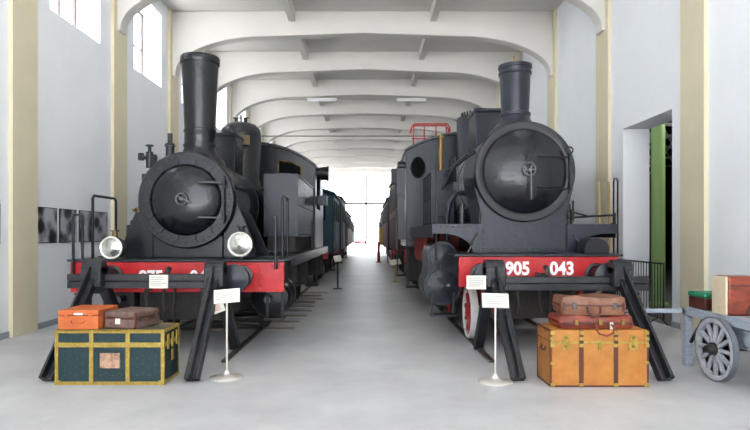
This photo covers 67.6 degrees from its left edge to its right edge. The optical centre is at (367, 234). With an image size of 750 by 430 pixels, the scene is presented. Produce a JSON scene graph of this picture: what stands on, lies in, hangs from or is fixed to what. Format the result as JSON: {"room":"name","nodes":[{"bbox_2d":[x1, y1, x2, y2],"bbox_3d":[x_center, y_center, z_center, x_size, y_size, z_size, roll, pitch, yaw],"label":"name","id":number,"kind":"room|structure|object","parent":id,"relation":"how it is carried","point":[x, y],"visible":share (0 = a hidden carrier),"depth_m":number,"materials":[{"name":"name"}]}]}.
{"room":"museum","nodes":[
{"label":"museum","id":0,"kind":"room"},
{"bbox_2d":[0,0,272,332],"bbox_3d":[-5.850,-2.370,23.235,0.500,7.940,60.470,0,0,0],"label":"wall","id":1,"kind":"structure","parent":0,"point":[74,63],"depth_m":10.83,"materials":[{"name":"white paint"}]},
{"bbox_2d":[8,0,37,337],"bbox_3d":[-5.565,-2.370,9.050,0.070,7.940,0.660,0,0,0],"label":"pillar","id":2,"kind":"structure","parent":1,"relation":"attached to","point":[22,14],"depth_m":8.96,"materials":[{"name":"beige paint"}]},
{"bbox_2d":[0,318,57,339],"bbox_3d":[-5.593,1.550,23.000,0.015,0.100,60.000,0,0,0],"label":"baseboard","id":3,"kind":"structure","parent":1,"relation":"attached to","point":[5,335],"depth_m":9.61,"materials":[{"name":"grey paint"}]},
{"bbox_2d":[38,207,56,242],"bbox_3d":[-5.588,-0.170,9.750,0.023,0.620,0.600,0,0,0],"label":"photograph","id":4,"kind":"object","parent":1,"relation":"attached to","point":[47,217],"visible":0.89,"depth_m":9.75,"materials":[{"name":"black paper"}]},
{"bbox_2d":[57,0,75,26],"bbox_3d":[-6.125,-4.970,10.790,0.050,1.960,1.840,0,0,0],"label":"window","id":5,"kind":"structure","parent":1,"relation":"in","point":[58,1],"depth_m":11.66,"materials":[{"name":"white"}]},
{"bbox_2d":[59,209,76,242],"bbox_3d":[-5.588,-0.170,10.435,0.023,0.620,0.570,0,0,0],"label":"photograph","id":6,"kind":"object","parent":1,"relation":"attached to","point":[65,215],"visible":1,"depth_m":10.36,"materials":[{"name":"black paper"}]},
{"bbox_2d":[79,210,90,241],"bbox_3d":[-5.588,-0.170,11.085,0.023,0.620,0.490,0,0,0],"label":"photograph","id":7,"kind":"object","parent":1,"relation":"attached to","point":[86,215],"visible":0.64,"depth_m":11.10,"materials":[{"name":"black paper"}]},
{"bbox_2d":[94,211,107,241],"bbox_3d":[-5.588,-0.170,11.700,0.023,0.620,0.600,0,0,0],"label":"photograph","id":8,"kind":"object","parent":1,"relation":"attached to","point":[100,218],"visible":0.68,"depth_m":11.68,"materials":[{"name":"black paper"}]},
{"bbox_2d":[111,0,126,239],"bbox_3d":[-5.565,-2.370,12.530,0.070,7.940,0.660,0,0,0],"label":"trim","id":9,"kind":"structure","parent":1,"relation":"attached to","point":[118,40],"depth_m":12.41,"materials":[{"name":"beige paint"}]},
{"bbox_2d":[133,12,142,73],"bbox_3d":[-6.125,-4.970,14.270,0.050,1.960,1.840,0,0,0],"label":"window","id":10,"kind":"structure","parent":1,"relation":"in","point":[139,13],"depth_m":15.14,"materials":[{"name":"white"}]},
{"bbox_2d":[168,9,177,152],"bbox_3d":[-5.565,-2.370,16.010,0.070,7.940,0.660,0,0,0],"label":"trim","id":11,"kind":"structure","parent":1,"relation":"attached to","point":[172,81],"depth_m":15.76,"materials":[{"name":"beige paint"}]},
{"bbox_2d":[229,84,231,122],"bbox_3d":[-5.565,-2.370,22.970,0.070,7.940,0.660,0,0,0],"label":"trim","id":12,"kind":"structure","parent":1,"relation":"attached to","point":[230,86],"depth_m":22.64,"materials":[{"name":"beige paint"}]},
{"bbox_2d":[262,126,263,141],"bbox_3d":[-5.565,-2.370,29.930,0.070,7.940,0.660,0,0,0],"label":"trim","id":13,"kind":"structure","parent":1,"relation":"attached to","point":[262,126],"depth_m":29.61,"materials":[{"name":"beige paint"}]},
{"bbox_2d":[327,172,383,251],"bbox_3d":[-0.150,-2.370,53.075,10.900,7.940,0.150,0,0,0],"label":"window","id":14,"kind":"structure","parent":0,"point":[365,203],"depth_m":52.99,"materials":[{"name":"grey metal"}]},
{"bbox_2d":[161,0,562,115],"bbox_3d":[-0.175,-6.465,23.000,12.050,0.250,60.000,0,0,0],"label":"ceiling","id":15,"kind":"structure","parent":0,"point":[345,43],"depth_m":18.07,"materials":[{"name":"paint"}]},
{"bbox_2d":[300,149,404,158],"bbox_3d":[-0.150,-5.430,40.370,10.900,1.820,0.340,0,0,0],"label":"ceiling beam","id":16,"kind":"structure","parent":15,"relation":"attached to","point":[342,152],"depth_m":40.20,"materials":[{"name":"paint"}]},
{"bbox_2d":[287,140,418,152],"bbox_3d":[-0.150,-5.430,36.890,10.900,1.820,0.340,0,0,0],"label":"ceiling beam","id":17,"kind":"structure","parent":15,"relation":"attached to","point":[341,144],"depth_m":36.72,"materials":[{"name":"paint"}]},
{"bbox_2d":[310,156,401,164],"bbox_3d":[-0.150,-5.430,43.850,10.900,1.820,0.340,0,0,0],"label":"ceiling beam","id":18,"kind":"structure","parent":15,"relation":"attached to","point":[352,159],"depth_m":43.68,"materials":[{"name":"paint"}]},
{"bbox_2d":[317,162,396,168],"bbox_3d":[-0.150,-5.430,47.330,10.900,1.820,0.340,0,0,0],"label":"ceiling beam","id":19,"kind":"structure","parent":15,"relation":"attached to","point":[359,164],"depth_m":47.16,"materials":[{"name":"paint"}]},
{"bbox_2d":[275,129,441,146],"bbox_3d":[-0.150,-5.430,33.410,10.900,1.820,0.340,0,0,0],"label":"ceiling beam","id":20,"kind":"structure","parent":15,"relation":"attached to","point":[283,141],"depth_m":33.24,"materials":[{"name":"paint"}]},
{"bbox_2d":[264,116,456,142],"bbox_3d":[-0.150,-5.430,29.930,10.900,1.820,0.340,0,0,0],"label":"ceiling beam","id":21,"kind":"structure","parent":15,"relation":"attached to","point":[280,127],"depth_m":29.76,"materials":[{"name":"paint"}]},
{"bbox_2d":[117,0,604,34],"bbox_3d":[-0.150,-5.430,12.530,10.900,1.820,0.340,0,0,0],"label":"ceiling beam","id":22,"kind":"structure","parent":15,"relation":"attached to","point":[126,9],"depth_m":12.40,"materials":[{"name":"paint"}]},
{"bbox_2d":[329,168,392,173],"bbox_3d":[-0.150,-5.430,50.810,10.900,1.820,0.340,0,0,0],"label":"ceiling beam","id":23,"kind":"structure","parent":15,"relation":"attached to","point":[340,170],"depth_m":50.64,"materials":[{"name":"paint"}]},
{"bbox_2d":[281,0,442,157],"bbox_3d":[-0.150,-6.190,22.970,4.180,0.300,55.340,0,0,0],"label":"ceiling beams","id":24,"kind":"structure","parent":15,"relation":"attached to","point":[288,6],"depth_m":18.04,"materials":[{"name":"paint"}]},
{"bbox_2d":[172,11,552,77],"bbox_3d":[-0.150,-5.430,16.010,10.900,1.820,0.340,0,0,0],"label":"ceiling beam","id":25,"kind":"structure","parent":15,"relation":"attached to","point":[529,32],"depth_m":15.84,"materials":[{"name":"paint"}]},
{"bbox_2d":[208,51,519,92],"bbox_3d":[-0.150,-5.430,19.490,10.900,1.820,0.340,0,0,0],"label":"ceiling beam","id":26,"kind":"structure","parent":15,"relation":"attached to","point":[235,66],"depth_m":19.32,"materials":[{"name":"paint"}]},
{"bbox_2d":[232,79,495,121],"bbox_3d":[-0.150,-5.430,22.970,10.900,1.820,0.340,0,0,0],"label":"ceiling beam","id":27,"kind":"structure","parent":15,"relation":"attached to","point":[248,93],"depth_m":22.80,"materials":[{"name":"paint"}]},
{"bbox_2d":[307,97,336,100],"bbox_3d":[-1.900,-5.638,23.100,1.240,0.244,0.140,0,0,0],"label":"ceiling light","id":28,"kind":"object","parent":27,"relation":"hanging from","point":[331,98],"visible":0.9,"depth_m":23.03,"materials":[{"name":"white paint"}]},
{"bbox_2d":[397,98,426,100],"bbox_3d":[1.800,-5.638,23.100,1.240,0.244,0.140,0,0,0],"label":"ceiling light","id":29,"kind":"object","parent":27,"relation":"hanging from","point":[398,99],"visible":0.89,"depth_m":23.03,"materials":[{"name":"white paint"}]},
{"bbox_2d":[250,100,477,127],"bbox_3d":[-0.150,-5.430,26.450,10.900,1.820,0.340,0,0,0],"label":"ceiling beam","id":30,"kind":"structure","parent":15,"relation":"attached to","point":[262,114],"depth_m":26.28,"materials":[{"name":"paint"}]},
{"bbox_2d":[261,136,432,136],"bbox_3d":[-0.150,-4.700,26.600,10.900,0.050,0.050,0,0,0],"label":"rod","id":31,"kind":"object","parent":30,"relation":"attached to","point":[261,136],"visible":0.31,"depth_m":26.59,"materials":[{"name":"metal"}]},
{"bbox_2d":[347,241,385,250],"bbox_3d":[0.000,1.705,107.500,120.000,0.190,105.000,0,0,0],"label":"ground","id":32,"kind":"structure","parent":0,"point":[371,245],"depth_m":72.13,"materials":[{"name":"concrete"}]},
{"bbox_2d":[354,241,364,246],"bbox_3d":[-1.100,1.203,75.500,1.500,0.805,3.000,0,0,0],"label":"wagon","id":33,"kind":"object","parent":32,"relation":"on","point":[355,242],"visible":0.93,"depth_m":74.01,"materials":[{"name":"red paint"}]},
{"bbox_2d":[0,251,749,429],"bbox_3d":[4.200,1.700,24.000,23.600,0.200,62.000,0,0,0],"label":"floor","id":34,"kind":"structure","parent":0,"point":[370,354],"depth_m":5.91,"materials":[{"name":"concrete"}]},
{"bbox_2d":[54,323,179,384],"bbox_3d":[-2.752,1.306,6.211,1.183,0.589,0.498,0,0,0],"label":"trunk","id":35,"kind":"object","parent":34,"relation":"on","point":[148,355],"visible":0.98,"depth_m":5.98,"materials":[{"name":"green fabric"}]},
{"bbox_2d":[58,305,117,328],"bbox_3d":[-3.105,0.908,6.216,0.430,0.205,0.518,0,0,0],"label":"suitcase","id":36,"kind":"object","parent":35,"relation":"on","point":[80,316],"visible":0.89,"depth_m":6.00,"materials":[{"name":"orange leather"}]},
{"bbox_2d":[104,306,159,328],"bbox_3d":[-2.599,0.918,6.227,0.444,0.186,0.428,0,0,16],"label":"suitcase","id":37,"kind":"object","parent":35,"relation":"on","point":[130,317],"visible":1,"depth_m":6.07,"materials":[{"name":"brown leather"}]},
{"bbox_2d":[38,260,239,380],"bbox_3d":[-2.715,0.956,6.932,1.950,1.312,1.912,0,0,0],"label":"buffer stop","id":38,"kind":"object","parent":34,"relation":"on","point":[94,274],"visible":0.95,"depth_m":6.73,"materials":[{"name":"black paint"}]},
{"bbox_2d":[149,275,167,287],"bbox_3d":[-2.560,0.570,6.849,0.230,0.165,0.015,0,0,0],"label":"placard","id":39,"kind":"object","parent":38,"relation":"attached to","point":[155,281],"visible":1,"depth_m":6.84,"materials":[{"name":"white paper"}]},
{"bbox_2d":[214,304,225,313],"bbox_3d":[-1.780,0.855,6.628,0.192,0.172,0.023,0,0,0],"label":"placard","id":40,"kind":"object","parent":38,"relation":"attached to","point":[219,308],"visible":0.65,"depth_m":6.62,"materials":[{"name":"white paper"}]},
{"bbox_2d":[210,288,243,381],"bbox_3d":[-1.580,1.098,6.270,0.376,1.004,0.376,0,0,0],"label":"sign","id":41,"kind":"object","parent":34,"relation":"on","point":[222,296],"visible":1,"depth_m":6.25,"materials":[{"name":"white painted metal"},{"name":"white paper"},{"name":"grey ink"}]},
{"bbox_2d":[160,252,348,362],"bbox_3d":[-2.508,1.583,29.500,2.797,0.035,45.000,0,0,0],"label":"railway track","id":42,"kind":"object","parent":34,"relation":"on","point":[243,344],"visible":0.33,"depth_m":10.16,"materials":[{"name":"metal"}]},
{"bbox_2d":[67,52,328,326],"bbox_3d":[-2.431,-0.557,11.313,3.128,4.245,8.698,0,0,0],"label":"steam locomotive","id":43,"kind":"object","parent":42,"relation":"on","point":[235,197],"visible":0.91,"depth_m":7.91,"materials":[{"name":"black paint"}]},
{"bbox_2d":[110,230,119,237],"bbox_3d":[-3.410,-0.013,7.540,0.120,0.104,0.120,0,0,0],"label":"vent","id":44,"kind":"object","parent":43,"relation":"attached to","point":[114,232],"depth_m":7.51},
{"bbox_2d":[237,226,245,231],"bbox_3d":[-1.700,-0.072,7.540,0.120,0.106,0.120,0,0,0],"label":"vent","id":45,"kind":"object","parent":43,"relation":"attached to","point":[241,228],"depth_m":7.51,"materials":[{"name":"black metal"}]},
{"bbox_2d":[316,166,328,180],"bbox_3d":[-1.020,-1.380,12.600,0.280,0.340,0.340,0,0,0],"label":"lamp","id":46,"kind":"object","parent":43,"relation":"attached to","point":[322,173],"depth_m":12.48,"materials":[{"name":"black metal"}]},
{"bbox_2d":[313,189,340,281],"bbox_3d":[-2.492,-0.013,19.165,2.941,3.155,4.230,0,0,0],"label":"diesel shunter","id":47,"kind":"object","parent":42,"relation":"on","point":[331,212],"visible":0.13,"depth_m":17.61,"materials":[{"name":"teal paint"}]},
{"bbox_2d":[323,195,345,271],"bbox_3d":[-2.493,-0.102,24.065,2.981,3.335,4.430,0,0,0],"label":"diesel shunter","id":48,"kind":"object","parent":42,"relation":"on","point":[341,203],"visible":0.16,"depth_m":22.90,"materials":[{"name":"teal paint"}]},
{"bbox_2d":[332,211,351,265],"bbox_3d":[-2.493,0.072,31.415,2.981,2.985,9.130,0,0,0],"label":"coach","id":49,"kind":"object","parent":42,"relation":"on","point":[348,225],"visible":0.2,"depth_m":28.61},
{"bbox_2d":[343,222,354,256],"bbox_3d":[-2.492,0.198,41.215,2.900,2.735,9.130,0,0,0],"label":"wagon","id":50,"kind":"object","parent":42,"relation":"on","point":[353,223],"visible":0.22,"depth_m":39.74,"materials":[{"name":"grey paint"}]},
{"bbox_2d":[333,255,341,288],"bbox_3d":[-0.900,1.100,16.600,0.267,1.001,0.246,0,0,0],"label":"stand","id":51,"kind":"object","parent":34,"relation":"on","point":[337,258],"visible":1,"depth_m":16.57,"materials":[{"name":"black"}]},
{"bbox_2d":[376,242,381,262],"bbox_3d":[0.620,1.000,32.600,0.360,1.200,0.360,0,0,0],"label":"marker post","id":52,"kind":"object","parent":34,"relation":"on","point":[378,243],"visible":1,"depth_m":32.53,"materials":[{"name":"red metal"}]},
{"bbox_2d":[389,259,400,281],"bbox_3d":[0.920,1.205,19.000,0.405,0.790,0.230,0,0,-7],"label":"stand","id":53,"kind":"object","parent":34,"relation":"on","point":[392,262],"visible":1,"depth_m":18.99,"materials":[{"name":"yellow paint"}]},
{"bbox_2d":[385,252,536,362],"bbox_3d":[2.270,1.583,29.500,1.510,0.035,45.000,0,0,0],"label":"railway track","id":54,"kind":"object","parent":34,"relation":"on","point":[482,351],"visible":0.27,"depth_m":8.98,"materials":[{"name":"metal"}]},
{"bbox_2d":[378,217,389,256],"bbox_3d":[2.292,0.048,41.965,2.900,3.035,8.630,0,0,0],"label":"wagon","id":55,"kind":"object","parent":54,"relation":"on","point":[379,220],"visible":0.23,"depth_m":40.34,"materials":[{"name":"grey paint"}]},
{"bbox_2d":[378,210,393,259],"bbox_3d":[2.244,0.033,34.665,3.204,3.065,4.830,0,0,0],"label":"wagon","id":56,"kind":"object","parent":54,"relation":"on","point":[381,226],"visible":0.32,"depth_m":32.88,"materials":[{"name":"yellow paint"}]},
{"bbox_2d":[382,197,405,271],"bbox_3d":[2.243,-0.102,26.565,3.002,3.335,8.830,0,0,0],"label":"coach","id":57,"kind":"object","parent":54,"relation":"on","point":[385,214],"visible":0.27,"depth_m":23.46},
{"bbox_2d":[388,123,469,288],"bbox_3d":[2.176,-1.050,18.165,3.093,5.229,6.830,0,0,0],"label":"electric railcar","id":58,"kind":"object","parent":54,"relation":"on","point":[394,242],"visible":0.13,"depth_m":17.46,"materials":[{"name":"paint"}]},
{"bbox_2d":[397,56,622,338],"bbox_3d":[2.185,-0.598,10.797,3.070,4.326,7.606,0,0,0],"label":"steam locomotive","id":59,"kind":"object","parent":54,"relation":"on","point":[499,186],"visible":0.91,"depth_m":8.15,"materials":[{"name":"black paint"}]},
{"bbox_2d":[398,161,404,167],"bbox_3d":[0.750,-1.550,12.550,0.160,0.200,0.200,0,0,0],"label":"lamp","id":60,"kind":"object","parent":59,"relation":"attached to","point":[401,164],"depth_m":12.46,"materials":[{"name":"black metal"}]},
{"bbox_2d":[478,293,512,386],"bbox_3d":[1.385,1.117,6.090,0.376,0.966,0.376,0,0,0],"label":"sign","id":61,"kind":"object","parent":34,"relation":"on","point":[489,300],"visible":1,"depth_m":6.07,"materials":[{"name":"white painted metal"},{"name":"white paper"},{"name":"grey ink"}]},
{"bbox_2d":[473,260,674,381],"bbox_3d":[2.435,0.957,6.933,2.032,1.315,1.915,0,0,0],"label":"buffer stop","id":62,"kind":"object","parent":34,"relation":"on","point":[620,276],"visible":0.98,"depth_m":6.73,"materials":[{"name":"black paint"}]},
{"bbox_2d":[466,276,486,288],"bbox_3d":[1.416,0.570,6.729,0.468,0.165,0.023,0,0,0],"label":"placard","id":63,"kind":"object","parent":62,"relation":"attached to","point":[472,282],"visible":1,"depth_m":6.72,"materials":[{"name":"white paper"}]},
{"bbox_2d":[537,323,648,386],"bbox_3d":[2.420,1.299,6.104,1.070,0.602,0.497,0,0,0],"label":"trunk","id":64,"kind":"object","parent":34,"relation":"on","point":[565,357],"visible":0.99,"depth_m":5.89,"materials":[{"name":"orange leather"}]},
{"bbox_2d":[548,312,632,336],"bbox_3d":[2.421,0.960,6.086,0.790,0.218,0.469,0,0,-1],"label":"suitcase","id":65,"kind":"object","parent":64,"relation":"on","point":[611,322],"visible":0.91,"depth_m":5.95,"materials":[{"name":"brown leather"}]},
{"bbox_2d":[552,293,625,316],"bbox_3d":[2.414,0.762,6.122,0.680,0.219,0.416,0,0,3],"label":"suitcase","id":66,"kind":"object","parent":65,"relation":"on","point":[592,304],"visible":1,"depth_m":5.98,"materials":[{"name":"leather"}]},
{"bbox_2d":[597,181,601,292],"bbox_3d":[4.770,0.235,11.500,0.054,2.718,0.466,0,0,14],"label":"wooden pole","id":67,"kind":"object","parent":34,"relation":"on","point":[598,182],"visible":0.34,"depth_m":11.61,"materials":[{"name":"brown wood"}]},
{"bbox_2d":[607,182,611,256],"bbox_3d":[5.010,0.235,11.600,0.054,2.718,0.472,0,0,17],"label":"wooden pole","id":68,"kind":"object","parent":34,"relation":"on","point":[608,183],"visible":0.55,"depth_m":11.69,"materials":[{"name":"brown wood"}]},
{"bbox_2d":[613,178,617,294],"bbox_3d":[4.930,0.225,11.150,0.112,2.730,0.030,0,0,0],"label":"rod","id":69,"kind":"object","parent":34,"relation":"on","point":[614,178],"visible":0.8,"depth_m":11.14,"materials":[{"name":"black paint"}]},
{"bbox_2d":[615,259,667,325],"bbox_3d":[5.071,1.041,10.775,0.414,1.114,2.164,0,0,0],"label":"crowd barrier","id":70,"kind":"object","parent":34,"relation":"on","point":[633,261],"visible":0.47,"depth_m":9.99,"materials":[{"name":"metal"}]},
{"bbox_2d":[650,123,668,305],"bbox_3d":[6.620,-1.875,12.780,0.440,6.950,0.440,0,0,0],"label":"column","id":71,"kind":"structure","parent":34,"relation":"on","point":[657,133],"depth_m":12.66,"materials":[{"name":"green paint"}]},
{"bbox_2d":[645,306,749,381],"bbox_3d":[4.280,1.240,5.790,2.060,0.720,2.380,0,0,0],"label":"luggage cart","id":72,"kind":"object","parent":34,"relation":"on","point":[718,339],"visible":0.85,"depth_m":6.11,"materials":[{"name":"blue paint"}]},
{"bbox_2d":[688,291,711,309],"bbox_3d":[4.200,0.779,6.666,0.580,0.200,0.388,0,0,0],"label":"suitcase","id":73,"kind":"object","parent":72,"relation":"on","point":[702,300],"visible":0.49,"depth_m":6.61,"materials":[{"name":"brown leather"}]},
{"bbox_2d":[712,275,749,315],"bbox_3d":[4.280,0.638,6.194,0.800,0.481,0.279,0,0,0],"label":"suitcase","id":74,"kind":"object","parent":72,"relation":"on","point":[730,293],"visible":1,"depth_m":6.07,"materials":[{"name":"red leather"}]},
{"bbox_2d":[499,0,749,322],"bbox_3d":[5.575,-2.370,23.000,0.550,7.940,60.000,0,0,0],"label":"wall","id":75,"kind":"structure","parent":0,"point":[645,34],"depth_m":10.66,"materials":[{"name":"white paint"}]},
{"bbox_2d":[496,85,498,107],"bbox_3d":[5.265,-2.370,22.970,0.070,7.940,0.660,0,0,0],"label":"trim","id":76,"kind":"structure","parent":75,"relation":"attached to","point":[497,86],"depth_m":22.64,"materials":[{"name":"beige paint"}]},
{"bbox_2d":[547,9,556,131],"bbox_3d":[5.265,-2.370,16.010,0.070,7.940,0.660,0,0,0],"label":"trim","id":77,"kind":"structure","parent":75,"relation":"attached to","point":[552,81],"depth_m":15.79,"materials":[{"name":"beige paint"}]},
{"bbox_2d":[596,0,610,292],"bbox_3d":[5.265,-2.370,12.530,0.070,7.940,0.660,0,0,0],"label":"trim","id":78,"kind":"structure","parent":75,"relation":"attached to","point":[603,41],"depth_m":12.38,"materials":[{"name":"beige paint"}]},
{"bbox_2d":[671,321,679,328],"bbox_3d":[5.293,1.550,23.000,0.015,0.100,60.000,0,0,0],"label":"baseboard","id":79,"kind":"structure","parent":75,"relation":"attached to","point":[673,324],"depth_m":9.62,"materials":[{"name":"grey paint"}]},
{"bbox_2d":[680,0,707,332],"bbox_3d":[5.265,-2.370,9.050,0.070,7.940,0.660,0,0,0],"label":"pillar","id":80,"kind":"structure","parent":75,"relation":"attached to","point":[693,13],"depth_m":9.03,"materials":[{"name":"beige paint"}]},
{"bbox_2d":[649,133,671,264],"bbox_3d":[16.100,-1.900,19.500,0.200,7.000,29.000,0,0,0],"label":"wall","id":81,"kind":"structure","parent":0,"point":[668,170],"depth_m":29.92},
{"bbox_2d":[649,123,671,173],"bbox_3d":[10.925,-3.900,22.250,10.150,1.000,17.600,0,0,0],"label":"roof trusses","id":82,"kind":"object","parent":81,"relation":"attached to","point":[667,136],"visible":0.03,"depth_m":22.00,"materials":[{"name":"grey paint"}]},
{"bbox_2d":[649,121,671,133],"bbox_3d":[11.025,-5.500,19.500,10.350,0.200,29.400,0,0,0],"label":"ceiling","id":83,"kind":"structure","parent":0,"point":[668,129],"depth_m":28.66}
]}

